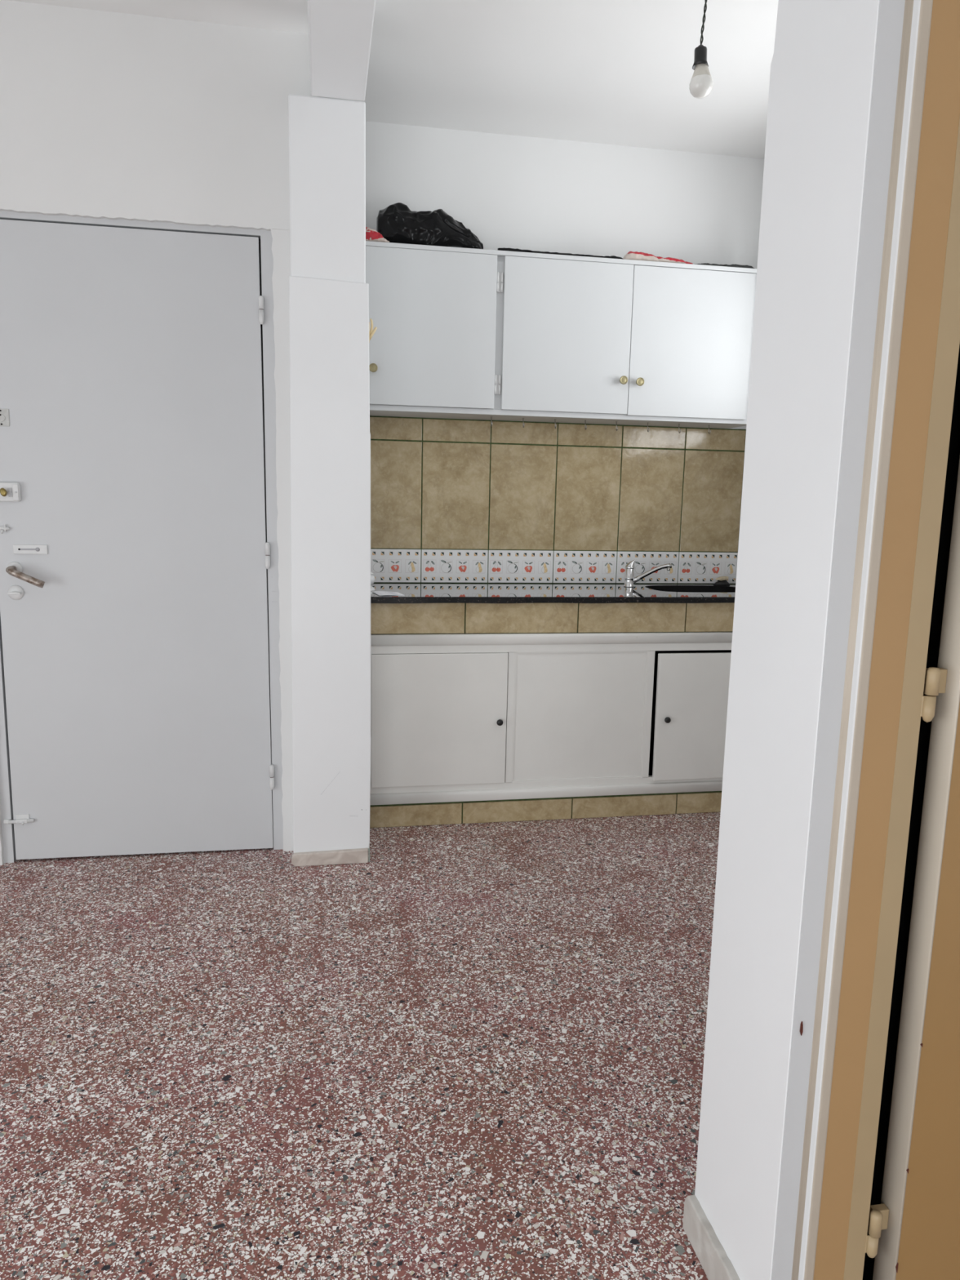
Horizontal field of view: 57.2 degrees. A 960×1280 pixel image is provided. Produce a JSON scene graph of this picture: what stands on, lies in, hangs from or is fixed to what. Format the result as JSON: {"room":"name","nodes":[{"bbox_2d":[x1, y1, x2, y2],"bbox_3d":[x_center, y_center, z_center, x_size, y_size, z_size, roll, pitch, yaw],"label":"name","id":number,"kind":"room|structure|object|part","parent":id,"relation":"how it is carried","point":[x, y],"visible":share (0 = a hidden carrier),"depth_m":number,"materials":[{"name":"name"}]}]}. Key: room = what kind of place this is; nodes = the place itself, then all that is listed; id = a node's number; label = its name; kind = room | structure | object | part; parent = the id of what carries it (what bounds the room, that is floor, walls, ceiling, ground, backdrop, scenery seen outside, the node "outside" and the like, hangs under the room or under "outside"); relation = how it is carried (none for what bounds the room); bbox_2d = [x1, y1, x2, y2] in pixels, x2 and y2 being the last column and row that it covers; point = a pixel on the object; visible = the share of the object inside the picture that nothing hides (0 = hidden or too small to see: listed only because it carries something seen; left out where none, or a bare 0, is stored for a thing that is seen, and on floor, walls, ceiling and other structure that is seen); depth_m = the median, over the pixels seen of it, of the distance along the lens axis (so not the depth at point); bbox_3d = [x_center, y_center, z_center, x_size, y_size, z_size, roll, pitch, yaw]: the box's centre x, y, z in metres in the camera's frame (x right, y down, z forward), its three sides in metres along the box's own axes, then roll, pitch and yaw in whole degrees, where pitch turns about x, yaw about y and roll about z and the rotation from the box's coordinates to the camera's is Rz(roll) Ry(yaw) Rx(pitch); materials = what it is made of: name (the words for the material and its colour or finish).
{"room":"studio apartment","nodes":[
{"label":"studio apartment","id":0,"kind":"room"},
{"bbox_2d":[0,0,318,865],"bbox_3d":[-1.970,-0.590,2.748,2.900,2.700,0.182,0,9,-10],"label":"wall","id":1,"kind":"structure","parent":0,"point":[109,115],"depth_m":2.67,"materials":[{"name":"white paint"}]},
{"bbox_2d":[3,818,10,823],"bbox_3d":[-1.579,0.606,2.938,0.021,0.014,0.010,0,9,-10],"label":"bolt keeper","id":2,"kind":"object","parent":1,"relation":"attached to","point":[6,821],"visible":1,"depth_m":2.93,"materials":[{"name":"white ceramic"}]},
{"bbox_2d":[0,218,274,859],"bbox_3d":[-1.126,-0.263,2.862,0.866,2.039,0.105,0,9,-10],"label":"door","id":3,"kind":"structure","parent":1,"relation":"in","point":[135,551],"depth_m":2.87,"materials":[{"name":"grey metal"}]},
{"bbox_3d":[-1.486,-0.462,2.747,0.020,0.027,0.026,0,9,-10],"label":"turn knob","id":4,"kind":"part","parent":3,"relation":"part of","materials":[{"name":"gold metal"}]},
{"bbox_3d":[-1.498,-0.692,2.735,0.062,0.053,0.006,0,9,-10],"label":"lock plate","id":5,"kind":"part","parent":3,"relation":"part of","materials":[{"name":"silver metal"}]},
{"bbox_3d":[-1.438,-0.200,2.792,0.114,0.068,0.057,0,9,-10],"label":"lever","id":6,"kind":"part","parent":3,"relation":"part of","materials":[{"name":"metal"}]},
{"bbox_2d":[0,210,283,862],"bbox_3d":[-1.129,-0.309,2.898,1.025,2.132,0.055,0,9,-10],"label":"door frame","id":7,"kind":"structure","parent":1,"relation":"attached to","point":[266,259],"depth_m":2.90,"materials":[{"name":"grey metal"}]},
{"bbox_2d":[0,812,720,1279],"bbox_3d":[-0.454,1.174,0.886,5.200,0.120,6.500,0,9,-10],"label":"floor","id":8,"kind":"structure","parent":0,"point":[473,1051],"depth_m":1.97,"materials":[{"name":"stone"}]},
{"bbox_2d":[288,93,371,853],"bbox_3d":[-0.553,-0.497,3.223,0.263,2.423,0.824,0,9,-10],"label":"wall pier","id":9,"kind":"object","parent":8,"relation":"on","point":[330,435],"visible":1,"depth_m":2.81,"materials":[{"name":"white paint"}]},
{"bbox_2d":[291,847,369,866],"bbox_3d":[-0.512,0.740,3.019,0.264,0.048,0.047,0,9,-10],"label":"baseboard","id":10,"kind":"object","parent":9,"relation":"attached to","point":[358,855],"visible":1,"depth_m":3.00,"materials":[{"name":"beige stone"}]},
{"bbox_2d":[368,318,377,342],"bbox_3d":[-0.350,-1.004,2.859,0.030,0.078,0.030,0,9,-10],"label":"wall hook","id":11,"kind":"object","parent":9,"relation":"attached to","point":[371,332],"visible":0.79,"depth_m":2.85,"materials":[{"name":"beige plastic"}]},
{"bbox_2d":[369,602,734,827],"bbox_3d":[0.368,0.246,3.635,1.671,0.860,0.528,0,9,-10],"label":"base cabinet","id":12,"kind":"object","parent":8,"relation":"on","point":[481,713],"visible":0.84,"depth_m":3.39,"materials":[{"name":"white wood"}]},
{"bbox_3d":[-0.153,0.302,3.321,0.513,0.510,0.020,0,9,-10],"label":"door","id":13,"kind":"part","parent":12,"relation":"part of","materials":[{"name":"white paint"}]},
{"bbox_3d":[0.075,0.312,3.343,0.025,0.025,0.026,0,9,-10],"label":"knob","id":14,"kind":"part","parent":12,"relation":"part of","materials":[{"name":"black plastic"}]},
{"bbox_2d":[370,582,735,603],"bbox_3d":[0.375,-0.192,3.572,1.671,0.024,0.515,0,9,-10],"label":"countertop","id":15,"kind":"structure","parent":12,"relation":"on","point":[414,593],"depth_m":3.41,"materials":[{"name":"black stone"}]},
{"bbox_2d":[370,571,375,591],"bbox_3d":[-0.441,-0.235,3.382,0.077,0.088,0.077,0,9,-10],"label":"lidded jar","id":16,"kind":"object","parent":15,"relation":"on","point":[372,577],"visible":0.18,"depth_m":3.37,"materials":[{"name":"white ceramic"}]},
{"bbox_2d":[372,591,404,595],"bbox_3d":[-0.344,-0.175,3.289,0.096,0.004,0.139,-2,10,-18],"label":"paper sheet","id":17,"kind":"object","parent":15,"relation":"on","point":[378,593],"visible":1,"depth_m":3.28,"materials":[{"name":"white paper"}]},
{"bbox_2d":[623,559,671,586],"bbox_3d":[0.712,-0.282,3.728,0.198,0.117,0.043,2,9,4],"label":"kitchen faucet","id":18,"kind":"object","parent":15,"relation":"on","point":[629,580],"visible":1,"depth_m":3.72,"materials":[{"name":"silver metal"}]},
{"bbox_3d":[0.635,-0.323,3.728,0.041,0.038,0.041,10,13,44],"label":"lever","id":19,"kind":"part","parent":18,"relation":"part of","materials":[{"name":"silver metal"}]},
{"bbox_3d":[0.726,-0.280,3.734,0.170,0.089,0.024,2,9,2],"label":"spout","id":20,"kind":"part","parent":18,"relation":"part of","materials":[{"name":"silver metal"}]},
{"bbox_2d":[645,585,735,592],"bbox_3d":[0.917,-0.136,3.733,0.421,0.162,0.281,0,9,-10],"label":"sink","id":21,"kind":"object","parent":15,"relation":"in","point":[689,588],"visible":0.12,"depth_m":3.86,"materials":[{"name":"black metal"}]},
{"bbox_2d":[713,580,730,585],"bbox_3d":[1.077,-0.258,3.915,0.080,0.024,0.044,0,9,-10],"label":"cloth","id":22,"kind":"object","parent":15,"relation":"on","point":[722,582],"visible":1,"depth_m":3.90,"materials":[{"name":"black fabric"}]},
{"bbox_2d":[715,576,728,581],"bbox_3d":[1.076,-0.274,3.913,0.050,0.019,0.032,0,9,-10],"label":"sponge","id":23,"kind":"object","parent":22,"relation":"on","point":[721,578],"visible":1,"depth_m":3.90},
{"bbox_3d":[0.388,0.296,3.423,0.531,0.514,0.014,0,9,-10],"label":"fixed panel","id":24,"kind":"part","parent":12,"relation":"part of","materials":[{"name":"white paint"}]},
{"bbox_3d":[0.735,0.313,3.454,0.025,0.025,0.026,0,9,-10],"label":"knob","id":25,"kind":"part","parent":12,"relation":"part of","materials":[{"name":"black plastic"}]},
{"bbox_3d":[0.932,0.304,3.511,0.493,0.514,0.018,-1,9,-11],"label":"door","id":26,"kind":"part","parent":12,"relation":"part of","materials":[{"name":"white paint"}]},
{"bbox_2d":[8,0,778,159],"bbox_3d":[-0.388,-1.538,0.395,5.200,0.107,6.400,0,9,-10],"label":"ceiling","id":27,"kind":"structure","parent":0,"point":[608,72],"depth_m":2.90,"materials":[{"name":"paint"}]},
{"bbox_2d":[306,0,375,101],"bbox_3d":[0.038,-1.335,0.044,0.172,0.279,5.305,0,9,-10],"label":"ceiling beam","id":28,"kind":"structure","parent":27,"relation":"attached to","point":[340,31],"depth_m":2.33,"materials":[{"name":"white paint"}]},
{"bbox_2d":[688,0,713,98],"bbox_3d":[0.573,-1.594,2.237,0.060,0.396,0.060,0,9,-10],"label":"pendant bulb","id":29,"kind":"object","parent":27,"relation":"hanging from","point":[700,86],"visible":1,"depth_m":2.24,"materials":[{"name":"white glass"}]},
{"bbox_3d":[0.569,-1.421,2.265,0.060,0.045,0.060,0,9,-10],"label":"bulb","id":30,"kind":"part","parent":29,"relation":"part of","materials":[{"name":"white glass"}]},
{"bbox_3d":[0.571,-1.653,2.227,0.014,0.275,0.008,0,9,-10],"label":"cord","id":31,"kind":"part","parent":29,"relation":"part of","materials":[{"name":"black plastic"}]},
{"bbox_2d":[365,120,764,583],"bbox_3d":[-0.958,-0.736,3.616,5.200,2.750,0.203,0,9,-10],"label":"wall","id":32,"kind":"structure","parent":0,"point":[516,192],"depth_m":3.57,"materials":[{"name":"white paint"}]},
{"bbox_2d":[369,415,746,583],"bbox_3d":[0.338,-0.581,3.765,1.671,0.680,0.010,0,9,-10],"label":"tile backsplash","id":33,"kind":"structure","parent":32,"relation":"attached to","point":[453,500],"depth_m":3.75,"materials":[{"name":"beige tile"}]},
{"bbox_2d":[365,240,756,434],"bbox_3d":[0.334,-1.169,3.520,1.588,0.638,0.290,0,9,-10],"label":"upper cabinet","id":34,"kind":"object","parent":32,"relation":"attached to","point":[460,332],"visible":0.96,"depth_m":3.40,"materials":[{"name":"white wood"}]},
{"bbox_3d":[-0.398,-1.013,3.278,0.033,0.033,0.026,0,9,-10],"label":"knob","id":35,"kind":"part","parent":34,"relation":"part of","materials":[{"name":"gold metal"}]},
{"bbox_2d":[365,226,389,242],"bbox_3d":[-0.379,-1.490,3.240,0.089,0.054,0.051,0,9,-10],"label":"plastic bag","id":36,"kind":"object","parent":34,"relation":"on","point":[372,235],"visible":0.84,"depth_m":3.22,"materials":[{"name":"red plastic"}]},
{"bbox_2d":[376,202,483,248],"bbox_3d":[-0.190,-1.563,3.356,0.408,0.167,0.152,0,9,-10],"label":"garbage bag","id":37,"kind":"object","parent":34,"relation":"on","point":[396,223],"visible":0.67,"depth_m":3.29,"materials":[{"name":"black plastic"}]},
{"bbox_3d":[-0.183,-1.168,3.312,0.492,0.562,0.016,0,9,-10],"label":"door","id":38,"kind":"part","parent":34,"relation":"part of","materials":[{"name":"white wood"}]},
{"bbox_2d":[497,247,622,258],"bbox_3d":[0.312,-1.483,3.388,0.497,0.019,0.054,0,9,-10],"label":"plastic sheet","id":39,"kind":"object","parent":34,"relation":"on","point":[504,248],"visible":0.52,"depth_m":3.36,"materials":[{"name":"plastic"}]},
{"bbox_3d":[0.338,-1.172,3.406,0.509,0.562,0.016,0,9,-10],"label":"door","id":40,"kind":"part","parent":34,"relation":"part of","materials":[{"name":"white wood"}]},
{"bbox_3d":[0.561,-1.018,3.450,0.033,0.033,0.026,0,9,-10],"label":"knob","id":41,"kind":"part","parent":34,"relation":"part of","materials":[{"name":"gold metal"}]},
{"bbox_3d":[0.628,-1.016,3.463,0.033,0.033,0.026,0,9,-10],"label":"knob","id":42,"kind":"part","parent":34,"relation":"part of","materials":[{"name":"gold metal"}]},
{"bbox_2d":[622,251,693,264],"bbox_3d":[0.699,-1.497,3.460,0.290,0.040,0.065,0,9,-10],"label":"plastic bag","id":43,"kind":"object","parent":34,"relation":"on","point":[636,255],"visible":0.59,"depth_m":3.42,"materials":[{"name":"white plastic"}]},
{"bbox_3d":[0.838,-1.174,3.495,0.503,0.564,0.016,0,9,-10],"label":"door","id":44,"kind":"part","parent":34,"relation":"part of","materials":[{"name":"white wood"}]},
{"bbox_2d":[693,262,755,268],"bbox_3d":[0.970,-1.488,3.506,0.260,0.018,0.056,0,9,-10],"label":"plastic sheet","id":45,"kind":"object","parent":34,"relation":"on","point":[704,264],"visible":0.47,"depth_m":3.48,"materials":[{"name":"black plastic"}]},
{"bbox_2d":[694,0,959,1279],"bbox_3d":[1.026,-0.291,1.296,1.238,2.700,0.252,0,9,-10],"label":"wall","id":46,"kind":"structure","parent":0,"point":[821,73],"depth_m":1.23,"materials":[{"name":"white paint"}]},
{"bbox_2d":[682,1195,739,1279],"bbox_3d":[0.384,1.009,1.401,0.016,0.075,0.264,0,9,-10],"label":"baseboard","id":47,"kind":"structure","parent":46,"relation":"attached to","point":[712,1255],"depth_m":1.44,"materials":[{"name":"grey stone"}]},
{"bbox_2d":[771,0,959,1279],"bbox_3d":[0.965,-0.009,1.205,1.076,2.170,0.055,0,9,-10],"label":"door frame","id":48,"kind":"structure","parent":46,"relation":"attached to","point":[904,344],"depth_m":1.10,"materials":[{"name":"white wood"}]},
{"bbox_2d":[864,457,959,1279],"bbox_3d":[0.976,0.033,1.187,0.841,2.077,0.044,0,9,-10],"label":"door","id":49,"kind":"structure","parent":46,"relation":"in","point":[913,1233],"depth_m":1.19,"materials":[{"name":"wood"}]}
]}

